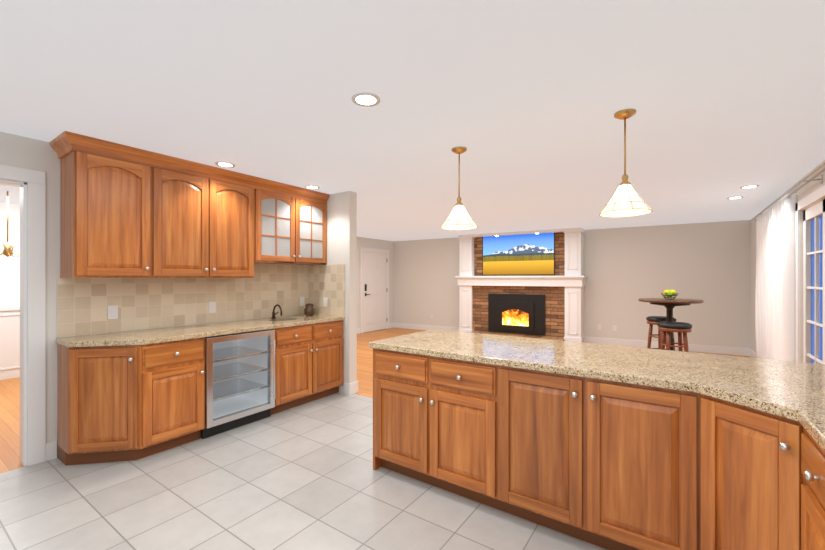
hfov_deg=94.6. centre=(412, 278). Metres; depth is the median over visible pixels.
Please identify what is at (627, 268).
wall
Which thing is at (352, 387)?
baseboard
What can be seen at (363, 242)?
wall
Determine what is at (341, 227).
wall
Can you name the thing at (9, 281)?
wall
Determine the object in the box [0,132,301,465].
wall
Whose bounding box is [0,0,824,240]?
ceiling
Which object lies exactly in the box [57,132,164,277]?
upper cabinet
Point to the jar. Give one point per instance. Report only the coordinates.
(309, 310)
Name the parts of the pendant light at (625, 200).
stem, lamp shade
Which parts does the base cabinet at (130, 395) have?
drawer, door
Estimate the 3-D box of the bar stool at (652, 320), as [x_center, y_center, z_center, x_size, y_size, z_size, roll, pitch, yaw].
[3.945,0.991,6.039,0.400,0.761,0.400,0,0,-17]
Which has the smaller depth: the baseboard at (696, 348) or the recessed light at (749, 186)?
the recessed light at (749, 186)
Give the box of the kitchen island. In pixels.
[369,329,824,549]
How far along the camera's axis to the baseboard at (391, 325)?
10.43 m
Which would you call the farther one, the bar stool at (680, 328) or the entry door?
the entry door
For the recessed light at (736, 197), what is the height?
0.023 m
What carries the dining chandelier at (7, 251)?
hanging from the ceiling
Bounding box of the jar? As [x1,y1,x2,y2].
[304,304,314,315]
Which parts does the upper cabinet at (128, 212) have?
door, crown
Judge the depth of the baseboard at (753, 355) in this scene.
6.44 m
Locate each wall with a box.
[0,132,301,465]
[0,202,19,307]
[326,191,356,392]
[357,237,393,327]
[394,220,750,348]
[751,160,824,361]
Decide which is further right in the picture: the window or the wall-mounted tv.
the window
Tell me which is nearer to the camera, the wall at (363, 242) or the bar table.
the bar table
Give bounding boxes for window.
[796,185,824,363]
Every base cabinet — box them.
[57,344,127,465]
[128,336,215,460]
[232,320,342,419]
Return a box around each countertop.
[56,312,343,351]
[216,332,267,343]
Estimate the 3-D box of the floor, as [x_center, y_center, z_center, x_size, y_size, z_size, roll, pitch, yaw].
[-0.578,1.420,5.158,9.350,0.100,11.400,0,0,35]
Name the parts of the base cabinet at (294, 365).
drawer, door, drawer, door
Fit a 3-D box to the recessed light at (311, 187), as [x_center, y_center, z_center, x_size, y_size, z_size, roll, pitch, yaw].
[-1.130,-1.034,4.288,0.164,0.023,0.164,0,0,35]
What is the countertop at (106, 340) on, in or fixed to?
on the base cabinet at (130, 395)
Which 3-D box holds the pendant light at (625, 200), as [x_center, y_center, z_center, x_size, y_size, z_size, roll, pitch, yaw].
[1.323,-0.716,2.369,0.292,0.625,0.292,0,0,35]
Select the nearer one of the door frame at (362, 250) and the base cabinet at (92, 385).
the base cabinet at (92, 385)
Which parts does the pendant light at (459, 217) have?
stem, lamp shade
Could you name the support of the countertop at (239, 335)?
on the base cabinet at (130, 395)
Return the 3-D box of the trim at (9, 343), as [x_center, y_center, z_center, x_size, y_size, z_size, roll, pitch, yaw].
[-5.722,0.885,4.876,0.035,0.970,5.050,0,0,35]
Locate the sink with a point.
(274, 319)
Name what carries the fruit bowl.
on the bar table
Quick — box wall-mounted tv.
[483,233,554,274]
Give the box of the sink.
[268,318,297,320]
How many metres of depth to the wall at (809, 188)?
3.98 m
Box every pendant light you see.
[441,147,476,229]
[599,109,652,216]
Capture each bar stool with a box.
[646,316,675,350]
[657,321,691,351]
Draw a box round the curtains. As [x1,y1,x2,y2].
[752,162,824,361]
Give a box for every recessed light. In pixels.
[215,161,234,167]
[305,185,319,188]
[352,92,379,106]
[727,196,743,198]
[740,185,758,188]
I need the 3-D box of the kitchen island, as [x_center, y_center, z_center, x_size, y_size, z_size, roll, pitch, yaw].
[0.219,0.912,0.977,2.851,0.916,3.947,0,0,35]
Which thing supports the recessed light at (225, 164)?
in the ceiling
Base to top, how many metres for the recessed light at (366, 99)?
0.023 m
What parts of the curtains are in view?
panel, panel, rod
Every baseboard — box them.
[344,381,357,392]
[357,323,393,333]
[394,323,749,355]
[750,349,756,357]
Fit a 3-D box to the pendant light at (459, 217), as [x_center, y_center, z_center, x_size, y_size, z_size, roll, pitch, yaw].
[0.372,-0.716,3.033,0.292,0.625,0.292,0,0,35]
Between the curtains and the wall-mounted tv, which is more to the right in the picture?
the curtains
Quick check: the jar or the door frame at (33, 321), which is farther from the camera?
the jar
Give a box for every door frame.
[0,165,45,465]
[360,247,388,332]
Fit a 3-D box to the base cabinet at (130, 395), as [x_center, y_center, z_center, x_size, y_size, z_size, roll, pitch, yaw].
[-2.128,0.933,3.178,0.637,0.875,0.588,0,0,35]
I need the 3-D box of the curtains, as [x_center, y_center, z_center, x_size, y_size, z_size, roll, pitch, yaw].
[3.772,0.210,3.702,0.150,2.260,4.989,0,0,35]
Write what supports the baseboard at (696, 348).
attached to the wall at (627, 268)
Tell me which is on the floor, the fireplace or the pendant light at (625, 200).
the fireplace
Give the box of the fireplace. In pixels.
[455,227,586,342]
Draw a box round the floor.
[0,328,750,549]
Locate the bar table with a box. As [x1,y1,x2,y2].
[638,298,703,350]
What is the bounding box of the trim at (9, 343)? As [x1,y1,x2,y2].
[0,307,19,379]
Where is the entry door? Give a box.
[364,252,386,331]
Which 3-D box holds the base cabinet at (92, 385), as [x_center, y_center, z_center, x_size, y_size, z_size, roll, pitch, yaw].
[-2.339,0.933,2.885,0.627,0.875,0.403,0,0,35]
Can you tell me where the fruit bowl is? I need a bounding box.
[661,289,677,298]
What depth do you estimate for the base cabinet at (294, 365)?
3.87 m
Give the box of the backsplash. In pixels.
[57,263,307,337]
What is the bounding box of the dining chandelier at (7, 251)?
[0,191,19,256]
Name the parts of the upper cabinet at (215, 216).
door, door, door, door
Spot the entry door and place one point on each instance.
(375, 300)
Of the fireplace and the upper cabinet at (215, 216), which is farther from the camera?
the fireplace
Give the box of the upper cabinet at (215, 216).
[165,155,264,277]

